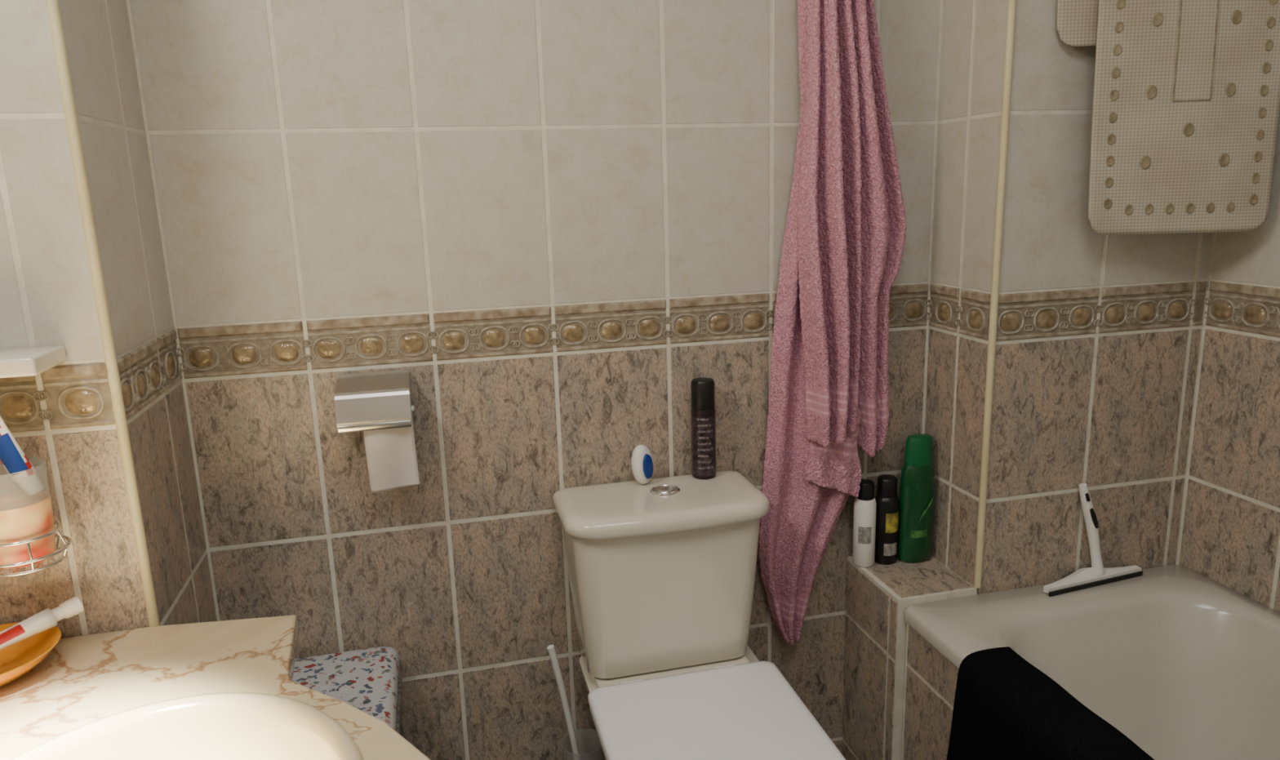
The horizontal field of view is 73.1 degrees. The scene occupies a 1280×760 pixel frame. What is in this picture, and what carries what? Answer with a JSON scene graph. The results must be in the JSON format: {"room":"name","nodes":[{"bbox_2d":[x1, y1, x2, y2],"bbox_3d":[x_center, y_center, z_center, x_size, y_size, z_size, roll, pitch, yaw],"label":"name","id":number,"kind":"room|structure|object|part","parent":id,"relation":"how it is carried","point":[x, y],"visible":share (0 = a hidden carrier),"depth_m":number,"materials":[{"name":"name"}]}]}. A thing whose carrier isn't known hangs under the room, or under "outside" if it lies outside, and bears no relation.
{"room":"bathroom","nodes":[
{"label":"bathroom","id":0,"kind":"room"},
{"bbox_2d":[0,0,148,638],"bbox_3d":[-0.818,-0.127,1.061,0.290,2.400,0.044,-5,13,-13],"label":"wall","id":1,"kind":"structure","parent":0,"point":[62,415],"depth_m":1.08,"materials":[{"name":"tile"}]},
{"bbox_2d":[0,345,66,377],"bbox_3d":[-0.807,-0.016,1.017,0.203,0.022,0.092,-5,13,-13],"label":"wall shelf","id":2,"kind":"object","parent":1,"relation":"attached to","point":[28,361],"visible":1,"depth_m":1.01,"materials":[{"name":"plastic"}]},
{"bbox_2d":[0,520,71,577],"bbox_3d":[-0.749,0.203,1.058,0.096,0.041,0.107,4,14,24],"label":"toothbrush holder","id":3,"kind":"object","parent":1,"relation":"attached to","point":[59,549],"visible":0.61,"depth_m":1.03,"materials":[{"name":"silver metal"}]},
{"bbox_2d":[0,457,56,568],"bbox_3d":[-0.752,0.161,1.044,0.074,0.118,0.074,-5,13,-13],"label":"tumbler","id":4,"kind":"object","parent":3,"relation":"on","point":[26,512],"visible":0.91,"depth_m":1.02,"materials":[{"name":"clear plastic"}]},
{"bbox_2d":[0,416,34,473],"bbox_3d":[-0.758,0.079,1.025,0.072,0.128,0.023,-5,13,-13],"label":"toothpaste tube","id":5,"kind":"object","parent":4,"relation":"in","point":[12,457],"visible":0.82,"depth_m":1.02,"materials":[{"name":"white plastic"}]},
{"bbox_2d":[45,0,159,626],"bbox_3d":[-0.678,-0.135,1.078,0.013,2.400,0.013,-5,13,-13],"label":"trim","id":6,"kind":"structure","parent":1,"relation":"attached to","point":[52,6],"depth_m":1.08,"materials":[{"name":"plastic"}]},
{"bbox_2d":[58,0,217,625],"bbox_3d":[-0.731,-0.165,1.223,0.044,2.400,0.323,-5,13,-13],"label":"wall","id":7,"kind":"structure","parent":0,"point":[98,38],"depth_m":1.22,"materials":[{"name":"tile"}]},
{"bbox_2d":[126,0,942,759],"bbox_3d":[-0.103,-0.256,1.549,1.404,2.400,0.104,-5,13,-13],"label":"wall","id":8,"kind":"structure","parent":0,"point":[560,218],"depth_m":1.49,"materials":[{"name":"tile"}]},
{"bbox_2d":[334,368,419,493],"bbox_3d":[-0.436,0.088,1.438,0.122,0.190,0.094,-5,13,-13],"label":"toilet paper holder","id":9,"kind":"object","parent":8,"relation":"attached to","point":[378,404],"visible":1,"depth_m":1.41,"materials":[{"name":"metal"}]},
{"bbox_3d":[0.334,-0.935,1.405,0.036,0.055,0.109,-5,13,-13],"label":"towel hook","id":10,"kind":"object","parent":8,"relation":"attached to","visible":0},
{"bbox_2d":[758,0,906,645],"bbox_3d":[0.360,-0.193,1.557,0.277,1.476,0.107,-5,13,-13],"label":"towel","id":11,"kind":"object","parent":10,"relation":"hanging from","point":[845,237],"visible":1,"depth_m":1.56,"materials":[{"name":"pink fabric"}]},
{"bbox_2d":[546,644,604,759],"bbox_3d":[-0.115,0.711,1.627,0.098,0.480,0.081,-5,13,-13],"label":"toilet brush","id":12,"kind":"object","parent":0,"point":[582,744],"depth_m":1.61,"materials":[{"name":"white plastic"}]},
{"bbox_2d":[924,0,1008,591],"bbox_3d":[0.599,-0.283,1.576,0.044,2.400,0.233,-5,13,-13],"label":"wall","id":13,"kind":"structure","parent":0,"point":[973,37],"depth_m":1.57,"materials":[{"name":"tile"}]},
{"bbox_2d":[977,0,1213,594],"bbox_3d":[0.835,-0.281,1.535,0.482,2.400,0.044,-5,13,-13],"label":"wall","id":14,"kind":"structure","parent":0,"point":[1099,339],"depth_m":1.57,"materials":[{"name":"tile"}]},
{"bbox_2d":[973,0,1016,588],"bbox_3d":[0.602,-0.523,1.409,0.013,1.860,0.013,-5,13,-13],"label":"trim","id":15,"kind":"structure","parent":14,"relation":"attached to","point":[1011,6],"depth_m":1.48,"materials":[{"name":"plastic"}]},
{"bbox_2d":[1056,0,1279,235],"bbox_3d":[0.862,-0.523,1.401,0.409,0.564,0.048,-2,12,0],"label":"bath mat","id":16,"kind":"object","parent":14,"relation":"hanging from","point":[1186,106],"visible":1,"depth_m":1.40,"materials":[{"name":"beige rubber"}]},
{"bbox_2d":[1177,108,1279,612],"bbox_3d":[1.342,-0.083,0.569,0.104,2.400,2.180,-5,13,-13],"label":"wall","id":17,"kind":"structure","parent":0,"point":[1230,530],"depth_m":1.55,"materials":[{"name":"tile"}]},
{"bbox_3d":[0.310,1.199,0.701,2.250,0.100,2.500,-5,13,-13],"label":"floor","id":18,"kind":"structure","parent":0,"visible":0},
{"bbox_2d":[0,614,430,759],"bbox_3d":[-0.458,0.726,0.748,0.651,0.848,1.073,-5,13,-13],"label":"countertop","id":19,"kind":"structure","parent":18,"relation":"on","point":[223,690],"depth_m":0.98,"materials":[{"name":"beige stone"}]},
{"bbox_2d":[0,622,61,686],"bbox_3d":[-0.800,0.348,1.055,0.160,0.032,0.160,-5,13,-13],"label":"soap dish","id":20,"kind":"object","parent":19,"relation":"on","point":[17,660],"visible":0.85,"depth_m":1.09,"materials":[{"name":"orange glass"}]},
{"bbox_2d":[0,596,83,649],"bbox_3d":[-0.778,0.313,1.049,0.042,0.035,0.180,7,15,35],"label":"toothpaste tube","id":21,"kind":"object","parent":20,"relation":"on","point":[46,619],"visible":1,"depth_m":1.07,"materials":[{"name":"white plastic"}]},
{"bbox_3d":[-0.459,0.484,0.794,0.410,0.164,0.450,-5,13,-13],"label":"basin bowl","id":22,"kind":"part","parent":19,"relation":"part of","materials":[{"name":"ceramic"}]},
{"bbox_2d":[293,646,404,737],"bbox_3d":[-0.536,0.752,1.447,0.298,0.502,0.288,-5,13,-13],"label":"laundry basket","id":23,"kind":"object","parent":18,"relation":"on","point":[369,680],"visible":0.4,"depth_m":1.44,"materials":[{"name":"plastic"}]},
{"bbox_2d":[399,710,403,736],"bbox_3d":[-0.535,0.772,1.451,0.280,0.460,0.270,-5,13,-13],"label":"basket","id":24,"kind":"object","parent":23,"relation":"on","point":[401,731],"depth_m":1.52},
{"bbox_2d":[552,470,845,759],"bbox_3d":[0.101,0.612,1.387,0.362,0.763,0.651,-5,13,-13],"label":"toilet","id":25,"kind":"object","parent":18,"relation":"on","point":[662,571],"visible":1,"depth_m":1.47,"materials":[{"name":"ceramic"}]},
{"bbox_2d":[631,444,653,484],"bbox_3d":[0.006,0.153,1.563,0.033,0.073,0.045,9,16,40],"label":"air freshener","id":26,"kind":"object","parent":25,"relation":"on","point":[642,457],"visible":1,"depth_m":1.55,"materials":[{"name":"white plastic"}]},
{"bbox_3d":[0.038,0.217,1.523,0.362,0.035,0.204,-5,13,-13],"label":"cistern lid","id":27,"kind":"part","parent":25,"relation":"part of","materials":[{"name":"ceramic"}]},
{"bbox_3d":[0.113,0.774,1.435,0.320,0.425,0.600,-5,13,-13],"label":"bowl","id":28,"kind":"part","parent":25,"relation":"part of","materials":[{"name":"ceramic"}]},
{"bbox_2d":[690,377,715,479],"bbox_3d":[0.117,0.088,1.587,0.045,0.184,0.045,-5,13,-13],"label":"spray can","id":29,"kind":"object","parent":25,"relation":"on","point":[703,417],"visible":1,"depth_m":1.57,"materials":[{"name":"black metal"}]},
{"bbox_2d":[697,417,708,420],"bbox_3d":[0.114,0.071,1.562,0.020,0.004,0.002,0,12,6],"label":"print","id":30,"kind":"object","parent":29,"relation":"on","point":[698,419],"depth_m":1.56},
{"bbox_2d":[697,436,708,439],"bbox_3d":[0.115,0.105,1.569,0.020,0.004,0.002,0,12,6],"label":"print","id":31,"kind":"object","parent":29,"relation":"on","point":[699,437],"depth_m":1.57},
{"bbox_2d":[697,454,708,457],"bbox_3d":[0.116,0.139,1.576,0.020,0.004,0.002,0,12,6],"label":"print","id":32,"kind":"object","parent":29,"relation":"on","point":[699,455],"depth_m":1.58},
{"bbox_2d":[697,423,711,426],"bbox_3d":[0.116,0.083,1.564,0.024,0.004,0.003,-2,12,0],"label":"print","id":33,"kind":"object","parent":29,"relation":"on","point":[698,424],"depth_m":1.56},
{"bbox_2d":[697,442,711,444],"bbox_3d":[0.117,0.116,1.572,0.024,0.004,0.003,-2,12,0],"label":"print","id":34,"kind":"object","parent":29,"relation":"on","point":[699,443],"depth_m":1.57},
{"bbox_2d":[697,460,711,463],"bbox_3d":[0.118,0.150,1.579,0.024,0.004,0.003,-2,12,0],"label":"print","id":35,"kind":"object","parent":29,"relation":"on","point":[699,461],"depth_m":1.58},
{"bbox_2d":[697,429,712,432],"bbox_3d":[0.119,0.093,1.568,0.028,0.004,0.005,-3,12,-6],"label":"print","id":36,"kind":"object","parent":29,"relation":"on","point":[699,430],"depth_m":1.57},
{"bbox_2d":[697,448,712,451],"bbox_3d":[0.120,0.127,1.575,0.028,0.004,0.005,-3,12,-6],"label":"print","id":37,"kind":"object","parent":29,"relation":"on","point":[699,449],"depth_m":1.57},
{"bbox_2d":[697,466,713,469],"bbox_3d":[0.121,0.161,1.583,0.028,0.004,0.005,-3,12,-6],"label":"print","id":38,"kind":"object","parent":29,"relation":"on","point":[699,467],"depth_m":1.58},
{"bbox_3d":[0.128,0.564,1.287,0.338,0.018,0.467,-5,13,-13],"label":"seat lid","id":39,"kind":"part","parent":25,"relation":"part of","materials":[{"name":"plastic"}]},
{"bbox_2d":[842,549,977,759],"bbox_3d":[0.531,0.636,1.740,0.164,0.540,0.200,-5,13,-13],"label":"tiled ledge","id":40,"kind":"object","parent":18,"relation":"on","point":[878,595],"visible":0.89,"depth_m":1.67,"materials":[{"name":"tile"}]},
{"bbox_2d":[852,479,876,567],"bbox_3d":[0.443,0.281,1.703,0.043,0.172,0.043,-5,13,-13],"label":"bottle","id":41,"kind":"object","parent":40,"relation":"on","point":[865,505],"visible":0.95,"depth_m":1.69,"materials":[{"name":"plastic"}]},
{"bbox_2d":[874,474,898,564],"bbox_3d":[0.488,0.276,1.713,0.047,0.176,0.047,-5,13,-13],"label":"bottle","id":42,"kind":"object","parent":40,"relation":"on","point":[886,499],"visible":0.96,"depth_m":1.70,"materials":[{"name":"plastic"}]},
{"bbox_2d":[897,433,935,563],"bbox_3d":[0.548,0.233,1.706,0.072,0.259,0.045,-5,13,-13],"label":"shampoo bottle","id":43,"kind":"object","parent":40,"relation":"on","point":[917,477],"visible":1,"depth_m":1.69,"materials":[{"name":"plastic"}]},
{"bbox_2d":[904,564,1279,759],"bbox_3d":[0.959,0.727,0.941,0.605,0.381,1.554,-5,13,-13],"label":"bathtub","id":44,"kind":"object","parent":18,"relation":"on","point":[1184,664],"visible":0.88,"depth_m":1.54,"materials":[{"name":"ceramic"}]},
{"bbox_2d":[901,622,959,759],"bbox_3d":[0.687,0.838,0.899,0.021,0.498,1.545,-5,13,-13],"label":"panel","id":45,"kind":"object","parent":44,"relation":"attached to","point":[931,678],"depth_m":1.53,"materials":[{"name":"brown tile"}]},
{"bbox_2d":[946,646,1154,759],"bbox_3d":[0.598,0.625,1.219,0.112,0.303,0.444,-5,13,-13],"label":"towel","id":46,"kind":"object","parent":44,"relation":"on","point":[1006,708],"visible":1,"depth_m":1.27,"materials":[{"name":"black fabric"}]},
{"bbox_2d":[1043,483,1142,596],"bbox_3d":[0.847,0.288,1.616,0.226,0.193,0.041,-6,13,-19],"label":"squeegee","id":47,"kind":"object","parent":44,"relation":"on","point":[1097,575],"visible":1,"depth_m":1.62,"materials":[{"name":"white plastic"}]},
{"bbox_3d":[0.847,0.279,1.621,0.058,0.178,0.024,1,13,12],"label":"handle","id":48,"kind":"part","parent":47,"relation":"part of","materials":[{"name":"white plastic"}]},
{"bbox_3d":[0.856,0.381,1.618,0.226,0.008,0.004,-6,13,-19],"label":"rubber blade","id":49,"kind":"part","parent":47,"relation":"part of","materials":[{"name":"black plastic"}]}
]}

